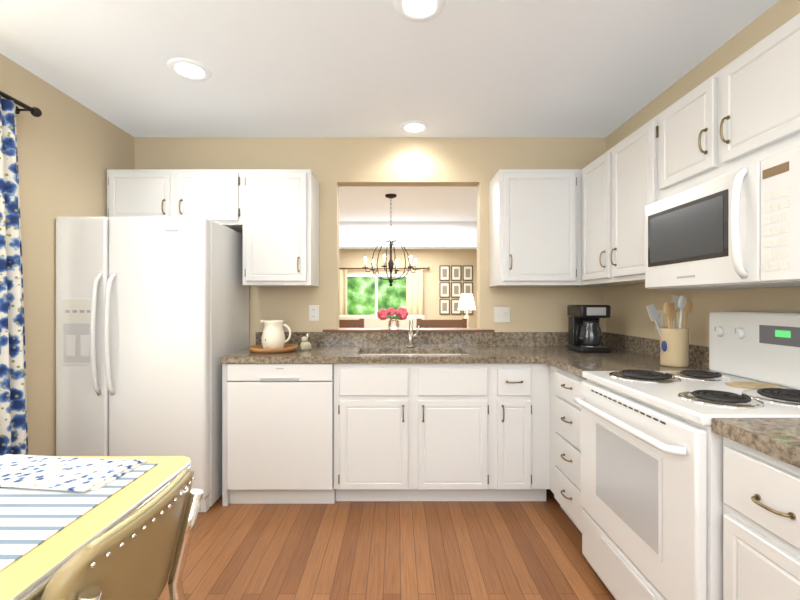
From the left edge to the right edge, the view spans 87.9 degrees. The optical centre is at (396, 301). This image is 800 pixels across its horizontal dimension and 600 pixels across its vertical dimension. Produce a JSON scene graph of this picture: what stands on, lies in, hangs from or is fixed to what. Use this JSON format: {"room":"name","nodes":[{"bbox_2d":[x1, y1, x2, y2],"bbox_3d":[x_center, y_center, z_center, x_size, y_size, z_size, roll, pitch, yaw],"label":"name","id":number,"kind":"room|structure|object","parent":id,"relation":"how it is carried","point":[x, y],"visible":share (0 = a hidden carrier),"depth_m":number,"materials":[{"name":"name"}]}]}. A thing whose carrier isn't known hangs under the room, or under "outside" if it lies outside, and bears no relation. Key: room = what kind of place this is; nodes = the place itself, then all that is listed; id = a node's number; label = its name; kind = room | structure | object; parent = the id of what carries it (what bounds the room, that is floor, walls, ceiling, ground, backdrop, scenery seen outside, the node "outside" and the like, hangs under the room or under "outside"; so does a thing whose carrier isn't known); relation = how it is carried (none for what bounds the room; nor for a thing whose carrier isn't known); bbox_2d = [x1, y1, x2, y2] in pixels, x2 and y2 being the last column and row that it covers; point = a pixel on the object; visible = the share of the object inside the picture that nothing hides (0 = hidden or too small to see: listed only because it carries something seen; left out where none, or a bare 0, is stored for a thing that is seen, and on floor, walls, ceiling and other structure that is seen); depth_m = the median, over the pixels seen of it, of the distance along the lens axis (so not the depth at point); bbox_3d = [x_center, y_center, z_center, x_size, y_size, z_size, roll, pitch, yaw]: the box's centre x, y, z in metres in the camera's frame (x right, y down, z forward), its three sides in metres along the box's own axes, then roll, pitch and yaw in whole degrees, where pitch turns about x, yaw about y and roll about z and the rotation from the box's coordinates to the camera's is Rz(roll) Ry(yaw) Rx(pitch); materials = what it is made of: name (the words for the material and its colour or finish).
{"room":"kitchen","nodes":[
{"label":"kitchen","id":0,"kind":"room"},
{"bbox_2d":[0,53,134,455],"bbox_3d":[-1.989,-0.003,0.735,0.120,2.415,4.870,0,0,0],"label":"wall","id":1,"kind":"structure","parent":0,"point":[71,151],"depth_m":2.29,"materials":[{"name":"paint"}]},
{"bbox_2d":[0,91,41,116],"bbox_3d":[-1.874,-0.970,1.110,0.105,0.048,2.067,0,0,0],"label":"curtain rod","id":2,"kind":"object","parent":1,"relation":"attached to","point":[35,112],"visible":0.94,"depth_m":2.07,"materials":[{"name":"grey metal"}]},
{"bbox_2d":[0,95,27,455],"bbox_3d":[-1.842,0.095,1.901,0.072,2.100,0.368,0,0,0],"label":"curtain","id":3,"kind":"object","parent":2,"relation":"hanging from","point":[13,418],"visible":0.77,"depth_m":1.98,"materials":[{"name":"fabric"}]},
{"bbox_2d":[135,137,605,345],"bbox_3d":[-0.198,-0.003,3.110,3.463,2.415,0.120,0,0,0],"label":"wall","id":4,"kind":"structure","parent":0,"point":[333,164],"depth_m":3.05,"materials":[{"name":"paint"}]},
{"bbox_2d":[107,169,318,286],"bbox_3d":[-1.245,-0.494,2.871,1.348,0.765,0.354,0,0,0],"label":"upper cabinet","id":5,"kind":"object","parent":4,"relation":"attached to","point":[272,215],"visible":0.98,"depth_m":2.73,"materials":[{"name":"white paint"}]},
{"bbox_2d":[309,305,318,320],"bbox_3d":[-0.610,0.081,3.045,0.072,0.116,0.009,0,0,0],"label":"electrical outlet","id":6,"kind":"object","parent":4,"relation":"attached to","point":[313,312],"visible":1,"depth_m":3.04,"materials":[{"name":"white plastic"}]},
{"bbox_2d":[323,328,494,331],"bbox_3d":[0.085,0.211,3.123,1.251,0.018,0.215,0,0,0],"label":"window sill","id":7,"kind":"structure","parent":4,"relation":"attached to","point":[407,330],"depth_m":3.02,"materials":[{"name":"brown wood"}]},
{"bbox_2d":[377,307,407,328],"bbox_3d":[-0.032,0.120,3.180,0.240,0.162,0.093,0,0,0],"label":"flowers","id":8,"kind":"object","parent":7,"relation":"on","point":[390,312],"visible":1,"depth_m":3.15,"materials":[{"name":"pink plant"}]},
{"bbox_2d":[494,307,509,322],"bbox_3d":[0.771,0.093,3.044,0.120,0.116,0.012,0,0,0],"label":"light switch","id":9,"kind":"object","parent":4,"relation":"attached to","point":[501,314],"visible":1,"depth_m":3.04,"materials":[{"name":"white plastic"}]},
{"bbox_2d":[489,169,581,286],"bbox_3d":[0.949,-0.494,2.871,0.545,0.765,0.354,0,0,0],"label":"upper cabinet","id":10,"kind":"object","parent":4,"relation":"attached to","point":[535,227],"visible":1,"depth_m":2.73,"materials":[{"name":"white paint"}]},
{"bbox_2d":[158,489,615,599],"bbox_3d":[-0.198,1.235,0.735,3.463,0.060,4.870,0,0,0],"label":"floor","id":11,"kind":"structure","parent":0,"point":[434,550],"depth_m":1.99,"materials":[{"name":"brown wood"}]},
{"bbox_2d":[0,456,190,599],"bbox_3d":[-1.236,0.825,0.739,1.322,0.761,0.923,0,0,0],"label":"table","id":12,"kind":"object","parent":11,"relation":"on","point":[29,575],"visible":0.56,"depth_m":0.81,"materials":[{"name":"yellow laminate"}]},
{"bbox_2d":[0,463,157,570],"bbox_3d":[-1.091,0.443,0.733,0.875,0.003,0.805,0,0,0],"label":"placemat","id":13,"kind":"object","parent":12,"relation":"on","point":[31,519],"visible":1,"depth_m":0.88,"materials":[{"name":"white fabric"}]},
{"bbox_2d":[0,454,146,491],"bbox_3d":[-0.912,0.435,1.063,0.435,0.010,0.195,0,0,4],"label":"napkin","id":14,"kind":"object","parent":13,"relation":"on","point":[53,473],"visible":0.95,"depth_m":1.05,"materials":[{"name":"fabric"}]},
{"bbox_2d":[41,468,202,599],"bbox_3d":[-0.708,0.802,0.835,0.627,0.814,0.410,0,0,0],"label":"chair","id":15,"kind":"object","parent":11,"relation":"on","point":[141,553],"visible":1,"depth_m":0.80,"materials":[{"name":"beige leather"}]},
{"bbox_2d":[56,217,248,511],"bbox_3d":[-1.501,0.357,2.645,0.848,1.680,0.770,0,0,0],"label":"fridge","id":16,"kind":"object","parent":11,"relation":"on","point":[152,320],"visible":0.79,"depth_m":2.33,"materials":[{"name":"white metal"}]},
{"bbox_2d":[227,364,334,503],"bbox_3d":[-0.687,0.783,2.712,0.626,0.843,0.576,0,0,0],"label":"dishwasher","id":17,"kind":"object","parent":11,"relation":"on","point":[280,433],"visible":0.85,"depth_m":2.43,"materials":[{"name":"white plastic"}]},
{"bbox_2d":[334,364,493,500],"bbox_3d":[0.095,0.782,2.739,0.932,0.844,0.618,0,0,0],"label":"base cabinet","id":18,"kind":"object","parent":11,"relation":"on","point":[441,432],"depth_m":2.43,"materials":[{"name":"white paint"}]},
{"bbox_2d":[220,332,629,363],"bbox_3d":[0.251,0.375,2.729,2.563,0.310,0.638,0,0,0],"label":"countertop","id":19,"kind":"structure","parent":18,"relation":"on","point":[326,347],"depth_m":2.88,"materials":[{"name":"stone"}]},
{"bbox_2d":[248,344,297,353],"bbox_3d":[-0.804,0.302,2.700,0.312,0.034,0.312,0,0,0],"label":"wooden tray","id":20,"kind":"object","parent":19,"relation":"on","point":[258,348],"visible":0.81,"depth_m":2.58,"materials":[{"name":"brown wood"}]},
{"bbox_2d":[260,320,290,347],"bbox_3d":[-0.788,0.214,2.700,0.202,0.193,0.152,0,0,0],"label":"pitcher","id":21,"kind":"object","parent":20,"relation":"on","point":[273,335],"visible":0.85,"depth_m":2.65,"materials":[{"name":"beige ceramic"}]},
{"bbox_2d":[300,333,310,349],"bbox_3d":[-0.611,0.264,2.770,0.080,0.111,0.080,0,0,0],"label":"figurine","id":22,"kind":"object","parent":19,"relation":"on","point":[305,344],"visible":1,"depth_m":2.74,"materials":[{"name":"beige ceramic"}]},
{"bbox_2d":[406,318,419,346],"bbox_3d":[0.113,0.214,2.870,0.095,0.210,0.209,0,0,0],"label":"faucet","id":23,"kind":"object","parent":19,"relation":"on","point":[410,338],"visible":1,"depth_m":2.93,"materials":[{"name":"silver metal"}]},
{"bbox_2d":[567,305,610,352],"bbox_3d":[1.244,0.169,2.725,0.215,0.300,0.230,0,0,0],"label":"coffee maker","id":24,"kind":"object","parent":19,"relation":"on","point":[584,332],"visible":1,"depth_m":2.64,"materials":[{"name":"black plastic"}]},
{"bbox_2d":[494,364,533,500],"bbox_3d":[0.673,0.782,2.739,0.224,0.844,0.618,0,0,0],"label":"base cabinet","id":25,"kind":"object","parent":11,"relation":"on","point":[513,383],"depth_m":2.43,"materials":[{"name":"white paint"}]},
{"bbox_2d":[534,364,549,500],"bbox_3d":[1.158,0.782,2.739,0.747,0.844,0.618,0,0,0],"label":"base cabinet","id":26,"kind":"object","parent":11,"relation":"on","point":[541,372],"depth_m":2.45,"materials":[{"name":"white paint"}]},
{"bbox_2d":[550,365,586,532],"bbox_3d":[1.192,0.782,2.179,0.680,0.845,0.541,0,0,0],"label":"base cabinet","id":27,"kind":"object","parent":11,"relation":"on","point":[565,446],"visible":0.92,"depth_m":2.16,"materials":[{"name":"white paint"}]},
{"bbox_2d":[544,336,710,379],"bbox_3d":[1.196,0.290,2.159,0.673,0.140,0.502,0,0,0],"label":"countertop","id":28,"kind":"structure","parent":27,"relation":"on","point":[627,352],"depth_m":2.35,"materials":[{"name":"stone"}]},
{"bbox_2d":[645,295,692,367],"bbox_3d":[1.363,0.140,2.074,0.214,0.358,0.129,0,0,0],"label":"utensil crock","id":29,"kind":"object","parent":28,"relation":"on","point":[674,347],"visible":1,"depth_m":2.04,"materials":[{"name":"beige ceramic"}]},
{"bbox_2d":[573,311,799,599],"bbox_3d":[1.154,0.623,1.528,0.755,1.165,0.753,0,0,0],"label":"stove","id":30,"kind":"object","parent":11,"relation":"on","point":[652,480],"visible":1,"depth_m":1.45,"materials":[{"name":"white metal"}]},
{"bbox_2d":[725,381,780,388],"bbox_3d":[1.336,0.312,1.560,0.180,0.004,0.130,0,0,0],"label":"spoon rest","id":31,"kind":"object","parent":30,"relation":"on","point":[754,385],"visible":0.83,"depth_m":1.54,"materials":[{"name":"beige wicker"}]},
{"bbox_2d":[723,437,799,599],"bbox_3d":[1.192,0.782,0.700,0.680,0.845,0.899,0,0,0],"label":"base cabinet","id":32,"kind":"object","parent":11,"relation":"on","point":[761,525],"visible":1,"depth_m":1.01,"materials":[{"name":"white paint"}]},
{"bbox_2d":[712,418,799,467],"bbox_3d":[1.202,0.290,0.699,0.661,0.140,0.899,0,0,0],"label":"countertop","id":33,"kind":"structure","parent":32,"relation":"on","point":[778,438],"depth_m":1.03,"materials":[{"name":"stone"}]},
{"bbox_2d":[0,0,778,248],"bbox_3d":[0.071,-1.240,3.900,7.000,0.060,11.200,0,0,0],"label":"ceiling","id":34,"kind":"structure","parent":0,"point":[453,68],"depth_m":2.11,"materials":[{"name":"white paint"}]},
{"bbox_2d":[167,58,211,80],"bbox_3d":[-1.079,-1.205,2.160,0.209,0.010,0.209,0,0,-45],"label":"recessed light","id":35,"kind":"object","parent":34,"relation":"in","point":[189,69],"depth_m":2.15,"materials":[{"name":"white paint"}]},
{"bbox_2d":[362,194,417,285],"bbox_3d":[-0.069,-0.693,4.700,0.636,1.035,0.644,0,0,0],"label":"chandelier","id":36,"kind":"object","parent":34,"relation":"hanging from","point":[390,262],"visible":1,"depth_m":4.68,"materials":[{"name":"grey metal"}]},
{"bbox_2d":[339,222,476,247],"bbox_3d":[0.071,-1.022,6.335,7.000,0.375,0.170,0,0,0],"label":"header","id":37,"kind":"object","parent":34,"relation":"attached to","point":[414,234],"visible":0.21,"depth_m":6.25,"materials":[{"name":"white paint"}]},
{"bbox_2d":[399,120,429,133],"bbox_3d":[0.121,-1.205,2.870,0.209,0.010,0.209,0,0,-45],"label":"recessed light","id":38,"kind":"object","parent":34,"relation":"in","point":[410,127],"depth_m":2.86,"materials":[{"name":"white paint"}]},
{"bbox_2d":[394,0,444,21],"bbox_3d":[0.091,-1.205,1.680,0.209,0.010,0.209,0,0,-45],"label":"recessed light","id":39,"kind":"object","parent":34,"relation":"in","point":[409,10],"depth_m":1.71,"materials":[{"name":"white paint"}]},
{"bbox_2d":[339,249,476,327],"bbox_3d":[0.071,-0.003,9.560,7.240,2.415,0.120,0,0,0],"label":"wall","id":40,"kind":"structure","parent":0,"point":[433,260],"depth_m":9.50,"materials":[{"name":"paint"}]},
{"bbox_2d":[347,275,405,314],"bbox_3d":[-0.469,-0.035,9.483,1.540,1.180,0.026,0,0,0],"label":"window","id":41,"kind":"structure","parent":40,"relation":"in","point":[370,294],"depth_m":9.49,"materials":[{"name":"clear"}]},
{"bbox_2d":[339,267,429,269],"bbox_3d":[-0.444,-0.760,9.410,2.377,0.070,0.070,0,0,0],"label":"curtain rod","id":42,"kind":"object","parent":40,"relation":"attached to","point":[427,268],"visible":0.54,"depth_m":9.39,"materials":[{"name":"brown wood"}]},
{"bbox_2d":[339,269,346,314],"bbox_3d":[-1.319,0.220,9.410,0.380,1.910,0.072,0,0,0],"label":"curtain","id":43,"kind":"object","parent":42,"relation":"hanging from","point":[342,292],"visible":0.35,"depth_m":9.39,"materials":[{"name":"beige fabric"}]},
{"bbox_2d":[406,269,422,314],"bbox_3d":[0.401,0.220,9.410,0.380,1.910,0.072,0,0,0],"label":"curtain","id":44,"kind":"object","parent":42,"relation":"hanging from","point":[414,293],"visible":0.4,"depth_m":9.40,"materials":[{"name":"beige fabric"}]},
{"bbox_2d":[439,299,449,313],"bbox_3d":[1.089,0.110,9.485,0.235,0.350,0.025,0,0,0],"label":"picture frame","id":45,"kind":"object","parent":40,"relation":"attached to","point":[444,306],"visible":1,"depth_m":9.47,"materials":[{"name":"brown"}]},
{"bbox_2d":[439,282,449,297],"bbox_3d":[1.089,-0.275,9.485,0.235,0.350,0.025,0,0,0],"label":"picture frame","id":46,"kind":"object","parent":40,"relation":"attached to","point":[444,289],"visible":0.9,"depth_m":9.47,"materials":[{"name":"brown"}]},
{"bbox_2d":[439,265,449,280],"bbox_3d":[1.089,-0.660,9.485,0.235,0.350,0.025,0,0,0],"label":"picture frame","id":47,"kind":"object","parent":40,"relation":"attached to","point":[444,272],"visible":0.98,"depth_m":9.47,"materials":[{"name":"brown"}]},
{"bbox_2d":[451,299,460,313],"bbox_3d":[1.353,0.110,9.485,0.235,0.350,0.025,0,0,0],"label":"picture frame","id":48,"kind":"object","parent":40,"relation":"attached to","point":[454,306],"visible":0.77,"depth_m":9.47,"materials":[{"name":"brown"}]},
{"bbox_2d":[451,282,460,297],"bbox_3d":[1.353,-0.275,9.485,0.235,0.350,0.025,0,0,0],"label":"picture frame","id":49,"kind":"object","parent":40,"relation":"attached to","point":[455,289],"visible":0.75,"depth_m":9.47,"materials":[{"name":"brown"}]},
{"bbox_2d":[451,265,460,280],"bbox_3d":[1.353,-0.660,9.485,0.235,0.350,0.025,0,0,0],"label":"picture frame","id":50,"kind":"object","parent":40,"relation":"attached to","point":[455,272],"visible":1,"depth_m":9.47,"materials":[{"name":"brown"}]},
{"bbox_2d":[463,310,472,313],"bbox_3d":[1.619,0.110,9.485,0.235,0.350,0.025,0,0,0],"label":"picture frame","id":51,"kind":"object","parent":40,"relation":"attached to","point":[468,311],"visible":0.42,"depth_m":9.47,"materials":[{"name":"brown"}]},
{"bbox_2d":[463,282,472,293],"bbox_3d":[1.619,-0.275,9.485,0.235,0.350,0.025,0,0,0],"label":"picture frame","id":52,"kind":"object","parent":40,"relation":"attached to","point":[467,287],"visible":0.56,"depth_m":9.47,"materials":[{"name":"brown"}]},
{"bbox_2d":[463,265,472,280],"bbox_3d":[1.619,-0.660,9.485,0.235,0.350,0.025,0,0,0],"label":"picture frame","id":53,"kind":"object","parent":40,"relation":"attached to","point":[467,272],"visible":0.98,"depth_m":9.47,"materials":[{"name":"brown"}]},
{"bbox_2d":[458,294,475,327],"bbox_3d":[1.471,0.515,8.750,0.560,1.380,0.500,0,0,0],"label":"table lamp","id":54,"kind":"object","parent":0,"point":[466,302],"visible":0.58,"depth_m":8.63,"materials":[{"name":"white fabric"}]},
{"bbox_2d":[606,0,799,346],"bbox_3d":[1.594,-0.003,0.735,0.120,2.415,4.870,0,0,0],"label":"wall","id":55,"kind":"structure","parent":0,"point":[629,312],"depth_m":2.11,"materials":[{"name":"paint"}]},
{"bbox_2d":[655,310,663,329],"bbox_3d":[1.529,0.105,2.420,0.009,0.116,0.072,0,0,0],"label":"electrical outlet","id":56,"kind":"object","parent":55,"relation":"attached to","point":[660,321],"visible":0.54,"depth_m":2.40,"materials":[{"name":"white"}]},
{"bbox_2d":[566,13,799,286],"bbox_3d":[1.351,-0.494,2.102,0.361,0.765,1.893,0,0,0],"label":"upper cabinet","id":57,"kind":"object","parent":55,"relation":"attached to","point":[741,111],"depth_m":1.71,"materials":[{"name":"white paint"}]},
{"bbox_2d":[645,145,799,288],"bbox_3d":[1.302,-0.251,1.528,0.460,0.388,0.747,0,0,0],"label":"over-the-range microwave","id":58,"kind":"object","parent":57,"relation":"in","point":[738,228],"visible":1,"depth_m":1.41,"materials":[{"name":"white plastic"}]},
{"bbox_3d":[0.071,1.235,6.335,7.000,0.060,6.330,0,0,0],"label":"floor","id":59,"kind":"structure","parent":0,"visible":0},
{"bbox_2d":[339,318,363,327],"bbox_3d":[-0.509,0.675,3.830,0.440,1.060,0.420,0,0,0],"label":"dining chair","id":60,"kind":"object","parent":59,"relation":"on","point":[359,323],"visible":0.02,"depth_m":3.63,"materials":[{"name":"brown wood"}]},
{"bbox_2d":[339,315,425,327],"bbox_3d":[-0.429,0.745,8.785,2.100,0.920,0.970,0,0,0],"label":"sofa","id":61,"kind":"object","parent":59,"relation":"on","point":[372,321],"visible":0.04,"depth_m":8.95,"materials":[{"name":"beige fabric"}]},
{"bbox_2d":[416,318,466,327],"bbox_3d":[0.391,0.675,3.830,0.440,1.060,0.420,0,0,0],"label":"dining chair","id":62,"kind":"object","parent":59,"relation":"on","point":[462,323],"visible":0.21,"depth_m":3.63,"materials":[{"name":"brown wood"}]}
]}

